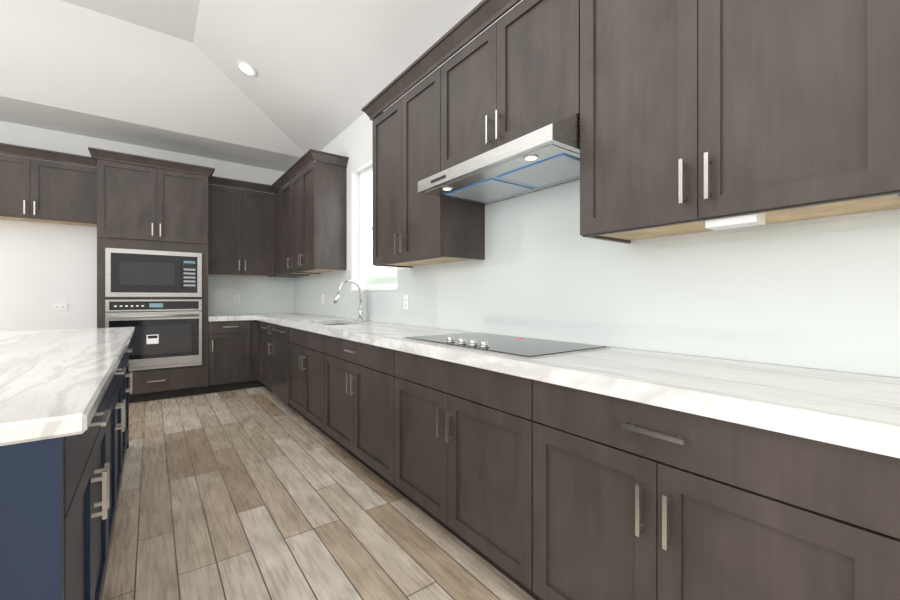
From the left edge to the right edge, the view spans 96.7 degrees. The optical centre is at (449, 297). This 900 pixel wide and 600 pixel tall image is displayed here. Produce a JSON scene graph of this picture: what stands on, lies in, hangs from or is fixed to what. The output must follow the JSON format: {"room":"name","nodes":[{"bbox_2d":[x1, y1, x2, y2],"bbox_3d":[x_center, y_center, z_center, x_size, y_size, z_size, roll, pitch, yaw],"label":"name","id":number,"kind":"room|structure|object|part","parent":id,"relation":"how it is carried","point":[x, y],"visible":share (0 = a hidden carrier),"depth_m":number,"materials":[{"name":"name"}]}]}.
{"room":"kitchen","nodes":[
{"label":"kitchen","id":0,"kind":"room"},
{"bbox_2d":[0,121,293,330],"bbox_3d":[-4.805,-0.362,4.051,6.500,3.000,0.154,0,0,-37],"label":"wall","id":1,"kind":"structure","parent":0,"point":[44,267],"depth_m":4.41,"materials":[{"name":"white paint"}]},
{"bbox_2d":[0,154,96,226],"bbox_3d":[-4.281,-1.092,4.114,1.045,0.600,0.377,0,0,-37],"label":"upper cabinet","id":2,"kind":"object","parent":1,"relation":"attached to","point":[36,190],"visible":0.88,"depth_m":4.08,"materials":[{"name":"brown wood"}]},
{"bbox_2d":[0,143,96,167],"bbox_3d":[-4.410,-1.437,3.786,1.645,0.090,0.060,0,0,-37],"label":"crown molding","id":3,"kind":"structure","parent":2,"relation":"attached to","point":[30,152],"depth_m":4.04,"materials":[{"name":"brown wood"}]},
{"bbox_2d":[53,303,67,309],"bbox_3d":[-4.253,0.103,4.365,0.115,0.075,0.008,0,0,-37],"label":"outlet","id":4,"kind":"object","parent":1,"relation":"attached to","point":[62,306],"visible":1,"depth_m":4.37,"materials":[{"name":"white plastic"}]},
{"bbox_2d":[234,295,239,302],"bbox_3d":[-2.872,0.018,5.391,0.075,0.115,0.008,0,0,-37],"label":"outlet","id":5,"kind":"object","parent":1,"relation":"attached to","point":[236,298],"depth_m":5.39,"materials":[{"name":"white plastic"}]},
{"bbox_2d":[208,184,274,276],"bbox_3d":[-2.758,-0.842,5.251,0.795,1.100,0.377,0,0,-37],"label":"upper cabinet","id":6,"kind":"object","parent":1,"relation":"attached to","point":[241,231],"visible":0.83,"depth_m":5.12,"materials":[{"name":"brown wood"}]},
{"bbox_2d":[208,176,270,192],"bbox_3d":[-2.678,-1.437,5.080,0.720,0.090,0.060,0,0,-37],"label":"crown molding","id":7,"kind":"structure","parent":6,"relation":"attached to","point":[213,180],"depth_m":5.08,"materials":[{"name":"brown wood"}]},
{"bbox_2d":[0,0,481,171],"bbox_3d":[-1.889,-2.052,0.147,6.200,0.480,9.600,0,0,-37],"label":"ceiling","id":8,"kind":"structure","parent":0,"point":[168,75],"depth_m":3.56,"materials":[{"name":"white paint"}]},
{"bbox_2d":[237,61,255,75],"bbox_3d":[-1.901,-2.139,3.739,0.164,0.067,0.170,0,0,-37],"label":"recessed light","id":9,"kind":"object","parent":8,"relation":"in","point":[247,68],"visible":0.98,"depth_m":3.73,"materials":[{"name":"white plastic"}]},
{"bbox_2d":[102,386,534,599],"bbox_3d":[-1.889,1.188,0.147,6.500,0.100,9.900,0,0,-37],"label":"floor","id":10,"kind":"structure","parent":0,"point":[260,493],"depth_m":2.03,"materials":[{"name":"brown wood"}]},
{"bbox_2d":[0,437,63,599],"bbox_3d":[-1.203,0.701,0.431,1.139,0.874,0.026,0,0,-37],"label":"island end panel","id":11,"kind":"object","parent":10,"relation":"on","point":[31,520],"visible":0.92,"depth_m":0.74,"materials":[{"name":"blue wood"}]},
{"bbox_2d":[64,390,110,599],"bbox_3d":[-1.258,0.701,0.987,0.632,0.874,0.930,0,0,-37],"label":"base cabinet","id":12,"kind":"object","parent":10,"relation":"on","point":[86,485],"visible":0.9,"depth_m":1.10,"materials":[{"name":"blue wood"}]},
{"bbox_2d":[107,359,125,563],"bbox_3d":[-1.814,0.701,1.732,0.632,0.874,0.930,0,0,-37],"label":"base cabinet","id":13,"kind":"object","parent":10,"relation":"on","point":[116,418],"visible":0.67,"depth_m":1.85,"materials":[{"name":"blue wood"}]},
{"bbox_2d":[122,344,132,471],"bbox_3d":[-2.371,0.701,2.477,0.632,0.874,0.930,0,0,-37],"label":"base cabinet","id":14,"kind":"object","parent":10,"relation":"on","point":[126,389],"visible":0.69,"depth_m":2.63,"materials":[{"name":"blue wood"}]},
{"bbox_2d":[97,159,207,402],"bbox_3d":[-3.372,-0.140,4.589,0.980,2.555,0.704,0,0,-37],"label":"tall cabinet","id":15,"kind":"object","parent":10,"relation":"on","point":[152,256],"visible":0.94,"depth_m":4.37,"materials":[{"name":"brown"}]},
{"bbox_2d":[88,147,214,178],"bbox_3d":[-3.274,-1.457,4.458,1.100,0.090,0.345,0,0,-37],"label":"crown molding","id":16,"kind":"object","parent":15,"relation":"attached to","point":[107,155],"visible":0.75,"depth_m":4.30,"materials":[{"name":"brown wood"}]},
{"bbox_2d":[105,299,201,373],"bbox_3d":[-3.348,0.401,4.557,0.846,0.755,0.626,0,0,-37],"label":"wall oven","id":17,"kind":"object","parent":15,"relation":"in","point":[167,335],"depth_m":4.38,"materials":[{"name":"grey metal"}]},
{"bbox_2d":[105,247,201,296],"bbox_3d":[-3.341,-0.260,4.548,0.846,0.505,0.450,0,0,-37],"label":"microwave","id":18,"kind":"object","parent":15,"relation":"in","point":[129,271],"depth_m":4.36,"materials":[{"name":"grey metal"}]},
{"bbox_2d":[208,320,250,392],"bbox_3d":[-2.816,0.701,5.042,0.453,0.874,0.642,0,0,-37],"label":"base cabinet","id":19,"kind":"object","parent":10,"relation":"on","point":[229,355],"visible":0.75,"depth_m":4.82,"materials":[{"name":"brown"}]},
{"bbox_2d":[208,314,255,320],"bbox_3d":[-2.806,0.252,5.054,0.480,0.055,0.629,0,0,-37],"label":"countertop","id":20,"kind":"structure","parent":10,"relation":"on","point":[221,317],"depth_m":4.84,"materials":[{"name":"stone"}]},
{"bbox_2d":[249,320,266,387],"bbox_3d":[-2.347,0.701,5.366,0.685,0.874,0.685,0,0,-37],"label":"base cabinet","id":21,"kind":"object","parent":10,"relation":"on","point":[254,381],"visible":0.08,"depth_m":5.00,"materials":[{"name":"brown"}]},
{"bbox_2d":[259,321,271,391],"bbox_3d":[-1.922,0.701,4.832,0.642,0.874,0.680,0,0,-37],"label":"base cabinet","id":22,"kind":"object","parent":10,"relation":"on","point":[265,355],"visible":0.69,"depth_m":4.66,"materials":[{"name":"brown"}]},
{"bbox_2d":[270,324,297,411],"bbox_3d":[-1.530,0.701,4.301,0.650,0.874,0.639,0,0,-37],"label":"dishwasher","id":23,"kind":"object","parent":10,"relation":"on","point":[280,362],"visible":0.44,"depth_m":4.10,"materials":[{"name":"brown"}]},
{"bbox_2d":[288,323,342,441],"bbox_3d":[-1.035,0.701,3.644,0.642,0.874,1.006,0,0,-37],"label":"sink base","id":24,"kind":"object","parent":10,"relation":"on","point":[306,374],"visible":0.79,"depth_m":3.42,"materials":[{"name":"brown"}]},
{"bbox_2d":[325,335,408,499],"bbox_3d":[-0.405,0.701,2.802,0.642,0.874,1.098,0,0,-37],"label":"base cabinet","id":25,"kind":"object","parent":10,"relation":"on","point":[359,401],"visible":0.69,"depth_m":2.54,"materials":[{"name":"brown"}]},
{"bbox_2d":[394,350,541,599],"bbox_3d":[0.220,0.701,1.965,0.642,0.874,0.991,0,0,-37],"label":"base cabinet","id":26,"kind":"object","parent":10,"relation":"on","point":[463,453],"visible":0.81,"depth_m":1.68,"materials":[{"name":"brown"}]},
{"bbox_2d":[256,313,899,457],"bbox_3d":[-0.468,0.252,2.890,0.629,0.055,6.894,0,0,-37],"label":"countertop","id":27,"kind":"structure","parent":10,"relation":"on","point":[855,410],"depth_m":1.09,"materials":[{"name":"stone"}]},
{"bbox_2d":[333,280,363,320],"bbox_3d":[-0.925,0.031,3.694,0.301,0.387,0.111,0,0,-37],"label":"faucet","id":28,"kind":"object","parent":27,"relation":"on","point":[361,313],"visible":1,"depth_m":3.73,"materials":[{"name":"silver metal"}]},
{"bbox_2d":[403,332,609,358],"bbox_3d":[0.225,0.208,1.972,0.520,0.032,0.915,0,0,-37],"label":"cooktop","id":29,"kind":"object","parent":27,"relation":"in","point":[524,347],"visible":1,"depth_m":1.79,"materials":[{"name":"black glass"}]},
{"bbox_2d":[533,380,899,599],"bbox_3d":[0.774,0.701,1.223,0.642,0.874,0.860,0,0,-37],"label":"base cabinet","id":30,"kind":"object","parent":10,"relation":"on","point":[633,500],"visible":0.88,"depth_m":0.98,"materials":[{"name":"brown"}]},
{"bbox_3d":[-2.285,0.701,1.380,0.540,0.874,2.790,0,0,-37],"label":"kitchen island","id":31,"kind":"object","parent":10,"relation":"on","visible":0},
{"bbox_2d":[0,327,134,445],"bbox_3d":[-2.044,0.244,1.558,1.210,0.040,2.863,0,0,-37],"label":"island countertop","id":32,"kind":"structure","parent":31,"relation":"on","point":[54,383],"depth_m":1.12,"materials":[{"name":"stone"}]},
{"bbox_2d":[294,0,899,377],"bbox_3d":[0.698,-0.362,1.986,0.154,3.000,9.750,0,0,-37],"label":"wall","id":33,"kind":"structure","parent":0,"point":[824,295],"depth_m":1.65,"materials":[{"name":"white paint"}]},
{"bbox_2d":[275,188,308,276],"bbox_3d":[-2.104,-0.842,5.325,0.343,1.100,0.355,0,0,-37],"label":"cabinet filler","id":34,"kind":"object","parent":33,"relation":"attached to","point":[278,233],"visible":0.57,"depth_m":5.22,"materials":[{"name":"brown wood"}]},
{"bbox_2d":[271,149,317,193],"bbox_3d":[-1.870,-1.437,4.676,0.060,0.090,1.675,0,0,-37],"label":"crown molding","id":35,"kind":"structure","parent":33,"relation":"attached to","point":[306,159],"depth_m":4.49,"materials":[{"name":"brown wood"}]},
{"bbox_2d":[282,181,309,274],"bbox_3d":[-1.886,-0.842,5.005,0.377,1.100,0.420,0,0,-37],"label":"upper cabinet","id":36,"kind":"object","parent":33,"relation":"attached to","point":[286,229],"visible":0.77,"depth_m":4.95,"materials":[{"name":"brown wood"}]},
{"bbox_2d":[291,161,346,273],"bbox_3d":[-1.509,-0.842,4.500,0.377,1.100,0.840,0,0,-37],"label":"upper cabinet","id":37,"kind":"object","parent":33,"relation":"attached to","point":[318,217],"visible":1,"depth_m":4.22,"materials":[{"name":"brown wood"}]},
{"bbox_2d":[316,151,348,166],"bbox_3d":[-1.220,-1.437,4.155,0.328,0.090,0.060,0,0,-37],"label":"crown molding","id":38,"kind":"structure","parent":33,"relation":"attached to","point":[324,157],"depth_m":4.15,"materials":[{"name":"brown wood"}]},
{"bbox_2d":[350,167,397,291],"bbox_3d":[-0.691,-0.682,3.819,0.137,1.240,0.990,0,0,-37],"label":"window","id":39,"kind":"structure","parent":33,"relation":"in","point":[363,231],"depth_m":4.17,"materials":[{"name":"white plastic"}]},
{"bbox_2d":[403,295,408,308],"bbox_3d":[-0.359,0.038,3.262,0.008,0.115,0.075,0,0,-37],"label":"outlet","id":40,"kind":"object","parent":33,"relation":"attached to","point":[405,301],"visible":1,"depth_m":3.26,"materials":[{"name":"white plastic"}]},
{"bbox_2d":[372,67,484,267],"bbox_3d":[-0.196,-0.784,2.742,0.377,1.095,0.882,0,0,-37],"label":"upper cabinet","id":41,"kind":"object","parent":33,"relation":"attached to","point":[411,226],"visible":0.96,"depth_m":2.54,"materials":[{"name":"brown wood"}]},
{"bbox_2d":[418,0,579,204],"bbox_3d":[0.297,-0.951,1.980,0.500,0.762,0.930,0,0,-37],"label":"hood","id":42,"kind":"object","parent":33,"relation":"attached to","point":[512,74],"depth_m":1.84,"materials":[{"name":"brown wood"}]},
{"bbox_2d":[361,0,520,120],"bbox_3d":[0.593,-1.377,1.665,0.403,0.090,3.672,0,0,-37],"label":"crown molding","id":43,"kind":"structure","parent":42,"relation":"attached to","point":[478,19],"depth_m":2.23,"materials":[{"name":"brown wood"}]},
{"bbox_3d":[0.297,-0.638,1.980,0.500,0.137,0.922,0,0,-37],"label":"range hood","id":44,"kind":"part","parent":42,"relation":"part of","materials":[{"name":"silver metal"}]},
{"bbox_2d":[580,0,899,243],"bbox_3d":[0.876,-0.773,1.307,0.377,1.117,0.840,0,0,-37],"label":"upper cabinet","id":45,"kind":"object","parent":33,"relation":"attached to","point":[696,116],"visible":1,"depth_m":1.16,"materials":[{"name":"brown wood"}]}
]}

